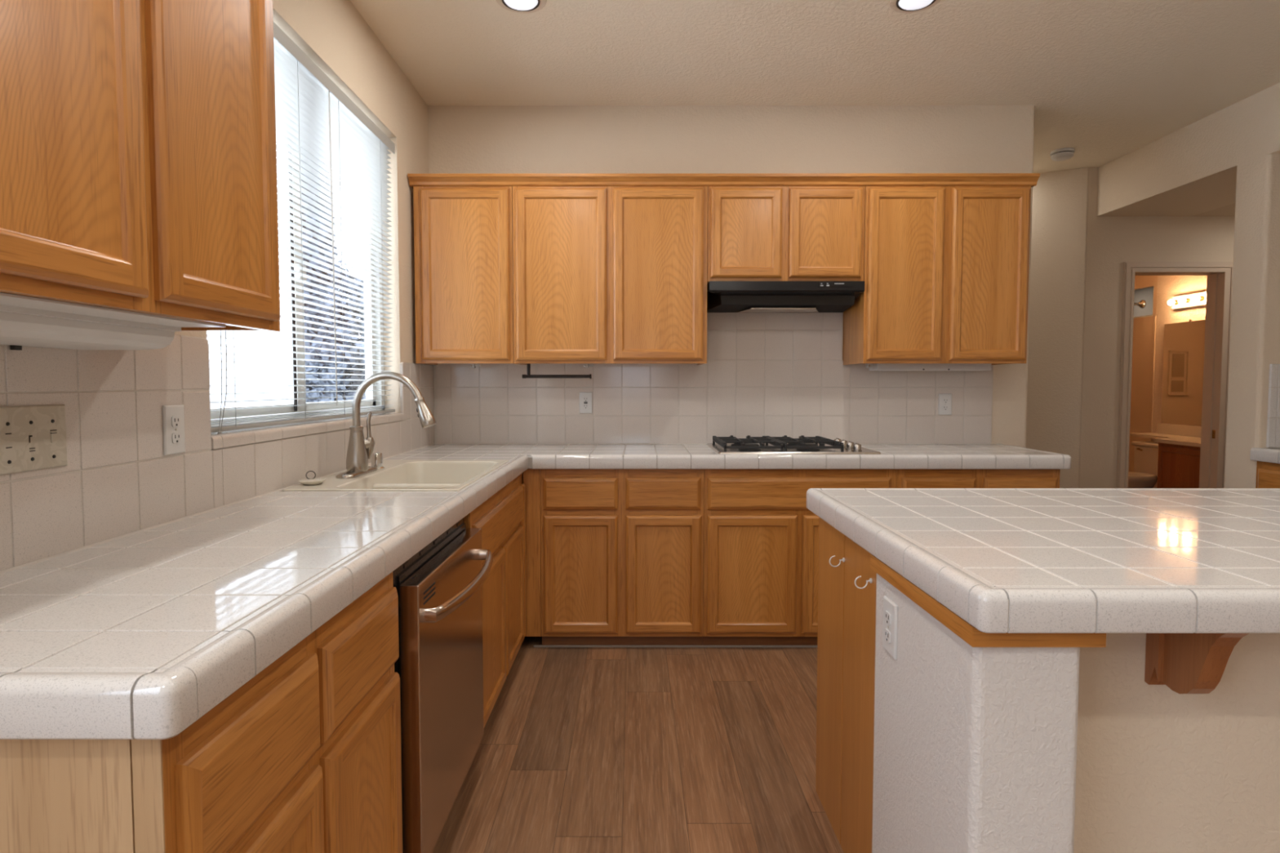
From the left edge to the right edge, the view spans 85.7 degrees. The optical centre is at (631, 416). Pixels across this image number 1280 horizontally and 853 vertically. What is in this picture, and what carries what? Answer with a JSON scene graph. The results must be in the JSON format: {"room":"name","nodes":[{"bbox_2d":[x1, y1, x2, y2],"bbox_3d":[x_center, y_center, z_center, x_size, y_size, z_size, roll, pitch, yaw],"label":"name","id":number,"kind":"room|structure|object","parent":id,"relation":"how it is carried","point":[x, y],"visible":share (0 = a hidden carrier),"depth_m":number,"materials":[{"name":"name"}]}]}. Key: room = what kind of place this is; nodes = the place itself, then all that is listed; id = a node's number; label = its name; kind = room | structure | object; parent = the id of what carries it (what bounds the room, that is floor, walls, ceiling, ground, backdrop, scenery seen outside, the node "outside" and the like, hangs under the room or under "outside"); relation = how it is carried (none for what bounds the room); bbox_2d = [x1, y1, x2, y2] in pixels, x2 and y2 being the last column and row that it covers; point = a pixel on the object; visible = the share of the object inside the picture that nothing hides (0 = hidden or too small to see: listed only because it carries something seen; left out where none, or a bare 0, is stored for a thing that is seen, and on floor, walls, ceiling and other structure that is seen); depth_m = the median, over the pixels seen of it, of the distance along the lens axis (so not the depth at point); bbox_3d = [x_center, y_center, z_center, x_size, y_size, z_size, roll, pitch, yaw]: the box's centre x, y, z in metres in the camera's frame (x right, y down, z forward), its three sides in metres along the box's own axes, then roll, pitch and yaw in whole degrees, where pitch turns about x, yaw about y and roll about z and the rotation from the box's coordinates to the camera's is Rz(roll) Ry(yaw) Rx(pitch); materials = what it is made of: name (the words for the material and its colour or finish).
{"room":"kitchen","nodes":[
{"label":"kitchen","id":0,"kind":"room"},
{"bbox_2d":[174,0,429,491],"bbox_3d":[-1.169,-0.156,0.595,0.140,2.732,10.600,0,3,0],"label":"wall","id":1,"kind":"structure","parent":0,"point":[334,34],"depth_m":3.19,"materials":[{"name":"beige paint"}]},
{"bbox_2d":[0,0,279,331],"bbox_3d":[-0.925,-0.596,1.080,0.343,0.858,0.830,0,3,0],"label":"upper cabinet","id":2,"kind":"object","parent":1,"relation":"attached to","point":[138,153],"visible":0.97,"depth_m":1.06,"materials":[{"name":"brown wood"}]},
{"bbox_2d":[0,292,226,350],"bbox_3d":[-0.938,-0.136,1.027,0.286,0.056,0.662,0,3,0],"label":"light","id":3,"kind":"object","parent":2,"relation":"attached to","point":[24,321],"visible":1,"depth_m":1.13,"materials":[{"name":"white plastic"}]},
{"bbox_2d":[0,334,434,573],"bbox_3d":[-1.087,-0.001,2.250,0.019,0.445,3.022,0,3,0],"label":"tile backsplash","id":4,"kind":"structure","parent":1,"relation":"attached to","point":[117,481],"depth_m":1.49,"materials":[{"name":"beige tile"}]},
{"bbox_2d":[0,404,67,475],"bbox_3d":[-1.078,0.038,1.239,0.009,0.116,0.139,0,3,0],"label":"switch plate","id":5,"kind":"object","parent":4,"relation":"attached to","point":[33,437],"visible":1,"depth_m":1.23,"materials":[{"name":"beige paint"}]},
{"bbox_2d":[162,404,185,455],"bbox_3d":[-1.077,0.030,1.625,0.009,0.115,0.070,0,3,0],"label":"wall outlet","id":6,"kind":"object","parent":4,"relation":"attached to","point":[173,415],"visible":1,"depth_m":1.62,"materials":[{"name":"white plastic"}]},
{"bbox_2d":[171,415,180,426],"bbox_3d":[-1.075,0.011,1.624,0.004,0.025,0.029,0,3,0],"label":"socket","id":7,"kind":"object","parent":6,"relation":"attached to","point":[175,420],"depth_m":1.62,"materials":[{"name":"white plastic"}]},
{"bbox_2d":[171,431,181,443],"bbox_3d":[-1.075,0.050,1.626,0.004,0.025,0.029,0,3,0],"label":"socket","id":8,"kind":"object","parent":6,"relation":"attached to","point":[175,436],"depth_m":1.62,"materials":[{"name":"white plastic"}]},
{"bbox_2d":[210,131,385,426],"bbox_3d":[-1.194,-0.621,2.499,0.075,1.293,1.477,0,3,0],"label":"window","id":9,"kind":"structure","parent":1,"relation":"in","point":[269,411],"depth_m":2.44,"materials":[{"name":"white plastic"}]},
{"bbox_2d":[206,22,395,434],"bbox_3d":[-1.121,-0.605,2.494,0.049,1.251,1.445,0,3,0],"label":"window blind","id":10,"kind":"object","parent":9,"relation":"attached to","point":[318,117],"visible":0.7,"depth_m":2.52,"materials":[{"name":"grey plastic"}]},
{"bbox_2d":[211,413,404,448],"bbox_3d":[-1.125,0.032,2.518,0.093,0.035,1.478,0,3,0],"label":"trim","id":11,"kind":"structure","parent":1,"relation":"attached to","point":[247,436],"depth_m":2.18,"materials":[{"name":"tile"}]},
{"bbox_2d":[431,636,844,852],"bbox_3d":[2.078,1.222,1.655,6.750,0.120,12.600,0,3,0],"label":"floor","id":12,"kind":"structure","parent":0,"point":[580,749],"depth_m":2.28,"materials":[{"name":"wood"}]},
{"bbox_2d":[0,572,402,852],"bbox_3d":[-0.800,0.760,1.164,0.591,0.848,0.736,0,3,0],"label":"base cabinet","id":13,"kind":"object","parent":12,"relation":"on","point":[304,756],"visible":0.52,"depth_m":0.95,"materials":[{"name":"brown wood"}]},
{"bbox_2d":[392,517,493,852],"bbox_3d":[-0.749,0.730,1.874,0.682,0.842,0.678,0,3,0],"label":"dishwasher","id":14,"kind":"object","parent":12,"relation":"on","point":[439,664],"visible":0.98,"depth_m":1.73,"materials":[{"name":"silver metal"}]},
{"bbox_2d":[464,468,541,727],"bbox_3d":[-0.760,0.688,2.731,0.667,0.848,1.010,0,3,0],"label":"base cabinet","id":15,"kind":"object","parent":12,"relation":"on","point":[509,520],"visible":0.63,"depth_m":2.76,"materials":[{"name":"brown wood"}]},
{"bbox_2d":[0,443,1071,739],"bbox_3d":[0.463,0.249,2.260,3.113,0.065,3.035,0,3,0],"label":"countertop","id":16,"kind":"structure","parent":15,"relation":"on","point":[140,635],"depth_m":1.14,"materials":[{"name":"white tile"}]},
{"bbox_2d":[336,371,435,479],"bbox_3d":[-0.854,0.022,2.455,0.328,0.365,0.256,0,3,0],"label":"kitchen faucet","id":17,"kind":"object","parent":16,"relation":"on","point":[359,450],"visible":1,"depth_m":2.43,"materials":[{"name":"silver metal"}]},
{"bbox_2d":[282,459,508,491],"bbox_3d":[-0.795,0.300,2.518,0.548,0.196,0.830,0,3,0],"label":"sink","id":18,"kind":"object","parent":16,"relation":"in","point":[397,475],"visible":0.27,"depth_m":2.69,"materials":[{"name":"beige ceramic"}]},
{"bbox_2d":[297,471,325,485],"bbox_3d":[-1.024,0.195,2.208,0.078,0.044,0.092,0,3,0],"label":"stopper","id":19,"kind":"object","parent":18,"relation":"on","point":[315,481],"visible":1,"depth_m":2.19,"materials":[{"name":"beige ceramic"}]},
{"bbox_2d":[370,452,384,469],"bbox_3d":[-0.971,0.168,2.624,0.056,0.063,0.056,0,3,0],"label":"soap dispenser","id":20,"kind":"object","parent":18,"relation":"on","point":[376,457],"visible":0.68,"depth_m":2.61,"materials":[{"name":"silver metal"}]},
{"bbox_2d":[706,435,880,454],"bbox_3d":[0.785,0.136,3.471,0.764,0.058,0.510,0,3,0],"label":"gas cooktop","id":21,"kind":"object","parent":16,"relation":"in","point":[784,444],"visible":1,"depth_m":3.31,"materials":[{"name":"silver metal"}]},
{"bbox_2d":[540,468,703,644],"bbox_3d":[-0.045,0.652,3.495,0.759,0.848,0.603,0,3,0],"label":"base cabinet","id":22,"kind":"object","parent":12,"relation":"on","point":[622,550],"visible":0.79,"depth_m":3.20,"materials":[{"name":"brown wood"}]},
{"bbox_2d":[533,644,817,647],"bbox_3d":[0.758,1.083,3.249,2.445,0.010,0.010,0,3,0],"label":"trim","id":23,"kind":"structure","parent":12,"relation":"on","point":[534,646],"depth_m":3.25,"materials":[{"name":"beige"}]},
{"bbox_2d":[702,468,896,645],"bbox_3d":[0.781,0.652,3.494,0.891,0.848,0.603,0,3,0],"label":"base cabinet","id":24,"kind":"object","parent":12,"relation":"on","point":[761,536],"visible":0.53,"depth_m":3.20,"materials":[{"name":"brown wood"}]},
{"bbox_2d":[815,517,876,852],"bbox_3d":[1.412,0.730,1.791,1.702,0.850,0.635,0,3,0],"label":"base cabinet","id":25,"kind":"object","parent":12,"relation":"on","point":[846,642],"visible":0.14,"depth_m":1.81,"materials":[{"name":"brown wood"}]},
{"bbox_2d":[829,555,844,567],"bbox_3d":[0.540,0.381,1.819,0.040,0.031,0.012,0,3,0],"label":"hook","id":26,"kind":"object","parent":25,"relation":"attached to","point":[843,558],"visible":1,"depth_m":1.82,"materials":[{"name":"white plastic"}]},
{"bbox_2d":[854,576,872,588],"bbox_3d":[0.540,0.387,1.611,0.040,0.031,0.012,0,3,0],"label":"hook","id":27,"kind":"object","parent":25,"relation":"attached to","point":[870,580],"visible":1,"depth_m":1.61,"materials":[{"name":"white plastic"}]},
{"bbox_2d":[806,488,1279,633],"bbox_3d":[1.443,0.279,1.613,1.800,0.065,1.095,0,3,0],"label":"countertop","id":28,"kind":"structure","parent":25,"relation":"on","point":[1001,560],"depth_m":1.35,"materials":[{"name":"white tile"}]},
{"bbox_2d":[896,469,1060,488],"bbox_3d":[1.605,0.652,3.493,0.756,0.848,0.603,0,3,0],"label":"base cabinet","id":29,"kind":"object","parent":12,"relation":"on","point":[905,478],"visible":0.06,"depth_m":3.18,"materials":[{"name":"brown wood"}]},
{"bbox_2d":[1128,441,1158,488],"bbox_3d":[4.734,0.595,6.442,0.772,0.690,0.520,0,3,0],"label":"toilet","id":30,"kind":"object","parent":12,"relation":"on","point":[1144,475],"visible":0.38,"depth_m":6.43,"materials":[{"name":"beige ceramic"}]},
{"bbox_2d":[1156,442,1200,488],"bbox_3d":[4.914,0.614,5.612,0.520,0.728,1.050,0,3,0],"label":"vanity cabinet","id":31,"kind":"object","parent":12,"relation":"on","point":[1178,465],"visible":0.18,"depth_m":5.88,"materials":[{"name":"red wood"}]},
{"bbox_2d":[1129,423,1201,447],"bbox_3d":[4.906,0.170,5.906,0.543,0.128,1.880,0,3,0],"label":"countertop","id":32,"kind":"structure","parent":31,"relation":"on","point":[1185,435],"depth_m":6.40,"materials":[{"name":"beige stone"}]},
{"bbox_2d":[1255,461,1279,488],"bbox_3d":[3.503,0.667,3.166,0.640,0.848,0.775,0,3,0],"label":"base cabinet","id":33,"kind":"object","parent":12,"relation":"on","point":[1268,474],"visible":0.13,"depth_m":3.46,"materials":[{"name":"brown wood"}]},
{"bbox_2d":[1249,447,1279,463],"bbox_3d":[3.511,0.242,2.423,0.684,0.065,2.226,0,3,0],"label":"countertop","id":34,"kind":"structure","parent":33,"relation":"on","point":[1264,455],"depth_m":3.45,"materials":[{"name":"white tile"}]},
{"bbox_2d":[427,105,1035,483],"bbox_3d":[0.537,-0.352,4.821,3.258,2.732,2.135,0,3,0],"label":"wall","id":35,"kind":"structure","parent":0,"point":[463,139],"depth_m":3.70,"materials":[{"name":"beige paint"}]},
{"bbox_2d":[413,186,521,364],"bbox_3d":[-0.830,-0.706,3.558,0.484,0.869,0.355,0,3,0],"label":"upper cabinet","id":36,"kind":"object","parent":35,"relation":"attached to","point":[463,235],"visible":0.94,"depth_m":3.39,"materials":[{"name":"brown wood"}]},
{"bbox_2d":[470,363,480,368],"bbox_3d":[-0.815,-0.270,3.590,0.052,0.032,0.035,0,3,0],"label":"clip","id":37,"kind":"object","parent":36,"relation":"attached to","point":[472,365],"visible":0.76,"depth_m":3.58,"materials":[{"name":"grey plastic"}]},
{"bbox_2d":[512,186,707,364],"bbox_3d":[-0.107,-0.706,3.557,0.958,0.869,0.355,0,3,0],"label":"upper cabinet","id":38,"kind":"object","parent":35,"relation":"attached to","point":[602,274],"visible":1,"depth_m":3.39,"materials":[{"name":"brown wood"}]},
{"bbox_2d":[522,363,591,378],"bbox_3d":[-0.389,-0.241,3.573,0.360,0.088,0.043,0,3,0],"label":"paper towel holder","id":39,"kind":"object","parent":38,"relation":"attached to","point":[528,375],"visible":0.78,"depth_m":3.57,"materials":[{"name":"brown metal"}]},
{"bbox_2d":[583,363,593,368],"bbox_3d":[-0.225,-0.270,3.589,0.052,0.032,0.035,0,3,0],"label":"clip","id":40,"kind":"object","parent":38,"relation":"attached to","point":[585,365],"visible":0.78,"depth_m":3.58,"materials":[{"name":"grey plastic"}]},
{"bbox_2d":[433,312,993,444],"bbox_3d":[0.442,-0.263,3.748,3.041,0.828,0.016,0,3,0],"label":"tile backsplash","id":41,"kind":"structure","parent":35,"relation":"attached to","point":[763,374],"depth_m":3.75,"materials":[{"name":"beige tile"}]},
{"bbox_2d":[579,391,592,413],"bbox_3d":[-0.251,-0.076,3.748,0.070,0.115,0.009,0,3,0],"label":"wall outlet","id":42,"kind":"object","parent":41,"relation":"attached to","point":[585,397],"visible":1,"depth_m":3.75,"materials":[{"name":"white plastic"}]},
{"bbox_2d":[582,404,588,408],"bbox_3d":[-0.251,-0.057,3.747,0.029,0.025,0.004,0,3,0],"label":"socket","id":43,"kind":"object","parent":42,"relation":"attached to","point":[584,406],"depth_m":3.75,"materials":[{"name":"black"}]},
{"bbox_2d":[582,396,588,401],"bbox_3d":[-0.251,-0.096,3.745,0.029,0.025,0.004,0,3,0],"label":"socket","id":44,"kind":"object","parent":42,"relation":"attached to","point":[584,398],"depth_m":3.74,"materials":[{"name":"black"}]},
{"bbox_2d":[937,393,951,414],"bbox_3d":[1.703,-0.068,3.746,0.070,0.115,0.009,0,3,0],"label":"wall outlet","id":45,"kind":"object","parent":41,"relation":"attached to","point":[944,399],"visible":1,"depth_m":3.74,"materials":[{"name":"white plastic"}]},
{"bbox_2d":[942,405,948,409],"bbox_3d":[1.703,-0.049,3.744,0.029,0.025,0.004,0,3,0],"label":"socket","id":46,"kind":"object","parent":45,"relation":"attached to","point":[944,407],"depth_m":3.74,"materials":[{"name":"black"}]},
{"bbox_2d":[942,398,948,403],"bbox_3d":[1.703,-0.087,3.743,0.029,0.025,0.004,0,3,0],"label":"socket","id":47,"kind":"object","parent":45,"relation":"attached to","point":[944,400],"depth_m":3.74,"materials":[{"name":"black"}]},
{"bbox_2d":[706,280,864,312],"bbox_3d":[0.759,-0.611,3.546,0.760,0.120,0.361,0,3,0],"label":"range hood","id":48,"kind":"object","parent":35,"relation":"attached to","point":[722,296],"visible":0.99,"depth_m":3.45,"materials":[{"name":"black metal"}]},
{"bbox_2d":[706,186,865,284],"bbox_3d":[0.759,-0.907,3.546,0.770,0.466,0.355,0,3,0],"label":"upper cabinet","id":49,"kind":"object","parent":35,"relation":"attached to","point":[755,233],"visible":0.84,"depth_m":3.38,"materials":[{"name":"brown wood"}]},
{"bbox_2d":[842,186,1031,364],"bbox_3d":[1.551,-0.706,3.554,0.810,0.869,0.355,0,3,0],"label":"upper cabinet","id":50,"kind":"object","parent":35,"relation":"attached to","point":[946,268],"visible":0.97,"depth_m":3.39,"materials":[{"name":"brown wood"}]},
{"bbox_2d":[407,173,1039,187],"bbox_3d":[0.452,-1.163,3.528,3.080,0.052,0.369,0,3,0],"label":"crown molding","id":51,"kind":"structure","parent":50,"relation":"attached to","point":[512,180],"depth_m":3.35,"materials":[{"name":"brown wood"}]},
{"bbox_2d":[866,363,871,368],"bbox_3d":[1.234,-0.270,3.587,0.024,0.032,0.035,0,3,0],"label":"clip","id":52,"kind":"object","parent":50,"relation":"attached to","point":[868,365],"visible":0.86,"depth_m":3.58,"materials":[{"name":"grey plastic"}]},
{"bbox_2d":[869,363,991,370],"bbox_3d":[1.563,-0.265,3.621,0.590,0.045,0.136,0,3,0],"label":"light","id":53,"kind":"object","parent":50,"relation":"attached to","point":[875,366],"visible":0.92,"depth_m":3.56,"materials":[{"name":"white plastic"}]},
{"bbox_2d":[350,0,1279,173],"bbox_3d":[1.026,-1.581,0.526,4.650,0.120,10.600,0,3,0],"label":"ceiling","id":54,"kind":"structure","parent":0,"point":[1105,81],"depth_m":3.15,"materials":[{"name":"beige paint"}]},
{"bbox_2d":[496,0,546,13],"bbox_3d":[-0.431,-1.611,2.672,0.200,0.022,0.200,0,3,0],"label":"recessed light","id":55,"kind":"object","parent":54,"relation":"in","point":[515,6],"visible":1,"depth_m":2.69,"materials":[{"name":"beige"}]},
{"bbox_2d":[888,0,940,13],"bbox_3d":[1.102,-1.611,2.670,0.200,0.022,0.200,0,3,0],"label":"recessed light","id":56,"kind":"object","parent":54,"relation":"in","point":[900,6],"visible":1,"depth_m":2.69,"materials":[{"name":"beige"}]},
{"bbox_2d":[1049,147,1075,160],"bbox_3d":[2.755,-1.677,4.413,0.136,0.048,0.136,0,3,0],"label":"smoke detector","id":57,"kind":"object","parent":54,"relation":"attached to","point":[1064,153],"visible":1,"depth_m":4.37,"materials":[{"name":"white plastic"}]},
{"bbox_2d":[871,573,1079,852],"bbox_3d":[0.646,0.750,1.363,0.176,0.850,0.456,0,3,0],"label":"wall","id":58,"kind":"structure","parent":0,"point":[975,748],"depth_m":1.14,"materials":[{"name":"white paint"}]},
{"bbox_2d":[882,595,897,659],"bbox_3d":[0.553,0.453,1.484,0.009,0.115,0.070,0,3,0],"label":"wall outlet","id":59,"kind":"object","parent":58,"relation":"attached to","point":[890,608],"visible":1,"depth_m":1.47,"materials":[{"name":"white plastic"}]},
{"bbox_2d":[884,628,890,643],"bbox_3d":[0.551,0.472,1.485,0.004,0.025,0.029,0,3,0],"label":"socket","id":60,"kind":"object","parent":59,"relation":"attached to","point":[887,631],"depth_m":1.48,"materials":[{"name":"white plastic"}]},
{"bbox_2d":[884,610,891,625],"bbox_3d":[0.551,0.433,1.483,0.004,0.025,0.029,0,3,0],"label":"socket","id":61,"kind":"object","parent":59,"relation":"attached to","point":[887,613],"depth_m":1.48,"materials":[{"name":"white plastic"}]},
{"bbox_2d":[870,554,1106,647],"bbox_3d":[0.652,0.341,1.340,0.213,0.032,0.477,0,3,0],"label":"trim","id":62,"kind":"structure","parent":58,"relation":"attached to","point":[964,630],"depth_m":1.10,"materials":[{"name":"brown wood"}]},
{"bbox_2d":[1026,167,1088,488],"bbox_3d":[2.572,-0.368,5.168,1.338,2.732,0.130,1,3,28],"label":"wall","id":63,"kind":"structure","parent":0,"point":[1059,207],"depth_m":4.86,"materials":[{"name":"beige paint"}]},
{"bbox_2d":[1128,275,1157,471],"bbox_3d":[4.322,-0.333,7.341,1.980,2.460,0.990,0,3,0],"label":"wall","id":64,"kind":"structure","parent":0,"point":[1144,328],"depth_m":6.99,"materials":[{"name":"beige paint"}]},
{"bbox_2d":[1133,285,1154,318],"bbox_3d":[5.207,-1.156,7.021,0.048,0.325,0.360,0,3,0],"label":"window","id":65,"kind":"structure","parent":64,"relation":"in","point":[1146,294],"depth_m":7.02,"materials":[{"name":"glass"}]},
{"bbox_2d":[1078,167,1235,488],"bbox_3d":[3.947,-0.354,4.862,1.622,2.732,0.120,0,3,0],"label":"wall","id":66,"kind":"structure","parent":0,"point":[1111,242],"depth_m":4.78,"materials":[{"name":"beige paint"}]},
{"bbox_2d":[1115,262,1233,488],"bbox_3d":[3.786,-0.005,4.874,0.669,2.033,0.150,0,3,0],"label":"door frame","id":67,"kind":"structure","parent":66,"relation":"in","point":[1218,280],"depth_m":4.82,"materials":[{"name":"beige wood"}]},
{"bbox_2d":[1073,633,1279,852],"bbox_3d":[1.508,0.748,1.404,1.548,0.850,0.119,0,3,0],"label":"wall","id":68,"kind":"structure","parent":0,"point":[1159,769],"depth_m":1.34,"materials":[{"name":"beige paint"}]},
{"bbox_2d":[1144,632,1248,693],"bbox_3d":[1.022,0.425,1.223,0.060,0.188,0.214,0,3,0],"label":"corbel","id":69,"kind":"object","parent":68,"relation":"attached to","point":[1193,663],"visible":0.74,"depth_m":1.24,"materials":[{"name":"brown wood"}]},
{"bbox_2d":[1151,275,1207,488],"bbox_3d":[5.244,-0.265,5.886,0.130,2.460,1.920,0,3,0],"label":"wall","id":70,"kind":"structure","parent":0,"point":[1168,286],"depth_m":6.67,"materials":[{"name":"beige paint"}]},
{"bbox_2d":[1160,319,1205,426],"bbox_3d":[5.170,-0.390,5.947,0.014,0.980,1.535,0,3,0],"label":"wall mirror","id":71,"kind":"object","parent":70,"relation":"attached to","point":[1184,342],"visible":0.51,"depth_m":6.45,"materials":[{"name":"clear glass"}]},
{"bbox_2d":[1167,291,1206,309],"bbox_3d":[5.120,-1.065,6.189,0.115,0.120,0.760,0,3,0],"label":"vanity light","id":72,"kind":"object","parent":70,"relation":"attached to","point":[1199,299],"visible":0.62,"depth_m":6.36,"materials":[{"name":"white glass"}]},
{"bbox_2d":[1199,296,1204,301],"bbox_3d":[5.132,-1.067,6.219,0.028,0.044,0.044,0,3,0],"label":"socket","id":73,"kind":"object","parent":72,"relation":"attached to","point":[1201,298],"depth_m":6.20,"materials":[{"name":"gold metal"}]},
{"bbox_2d":[1097,82,1279,488],"bbox_3d":[3.585,-0.131,0.048,0.770,2.732,9.520,0,3,0],"label":"wall","id":74,"kind":"structure","parent":0,"point":[1230,155],"depth_m":3.65,"materials":[{"name":"beige paint"}]},
{"bbox_2d":[1266,364,1279,447],"bbox_3d":[3.553,-0.055,3.519,0.602,0.427,0.012,0,3,0],"label":"tile backsplash","id":75,"kind":"structure","parent":74,"relation":"attached to","point":[1273,439],"depth_m":3.52,"materials":[{"name":"beige tile"}]},
{"bbox_2d":[1192,203,1235,216],"bbox_3d":[4.307,-1.418,4.206,0.900,0.121,1.092,0,3,0],"label":"ceiling","id":76,"kind":"structure","parent":0,"point":[1229,210],"depth_m":4.66,"materials":[{"name":"beige paint"}]},
{"bbox_3d":[4.260,-0.287,6.347,2.100,2.460,3.080,0,3,0],"label":"wall","id":77,"kind":"structure","parent":0,"visible":0},
{"bbox_2d":[1133,299,1146,308],"bbox_3d":[4.257,-1.142,6.988,1.847,0.084,0.084,0,3,0],"label":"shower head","id":78,"kind":"object","parent":77,"relation":"attached to","point":[1141,304],"visible":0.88,"depth_m":6.97,"materials":[{"name":"silver metal"}]},
{"label":"outside","id":79,"kind":"structure","parent":0,"visible":0},
{"bbox_3d":[-15.624,0.844,16.081,28.700,0.200,48.000,0,3,0],"label":"ground","id":80,"kind":"structure","parent":79,"visible":0},
{"bbox_2d":[301,146,338,402],"bbox_3d":[-5.138,-2.381,11.123,0.774,6.706,0.797,0,3,0],"label":"cypress tree","id":81,"kind":"object","parent":80,"relation":"on","point":[308,382],"visible":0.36,"depth_m":10.98,"materials":[{"name":"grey plant"}]},
{"bbox_2d":[330,260,365,401],"bbox_3d":[-5.334,-1.000,12.877,1.383,3.788,1.425,0,3,0],"label":"leafy tree","id":82,"kind":"object","parent":80,"relation":"on","point":[340,336],"visible":0.23,"depth_m":12.55,"materials":[{"name":"grey plant"}]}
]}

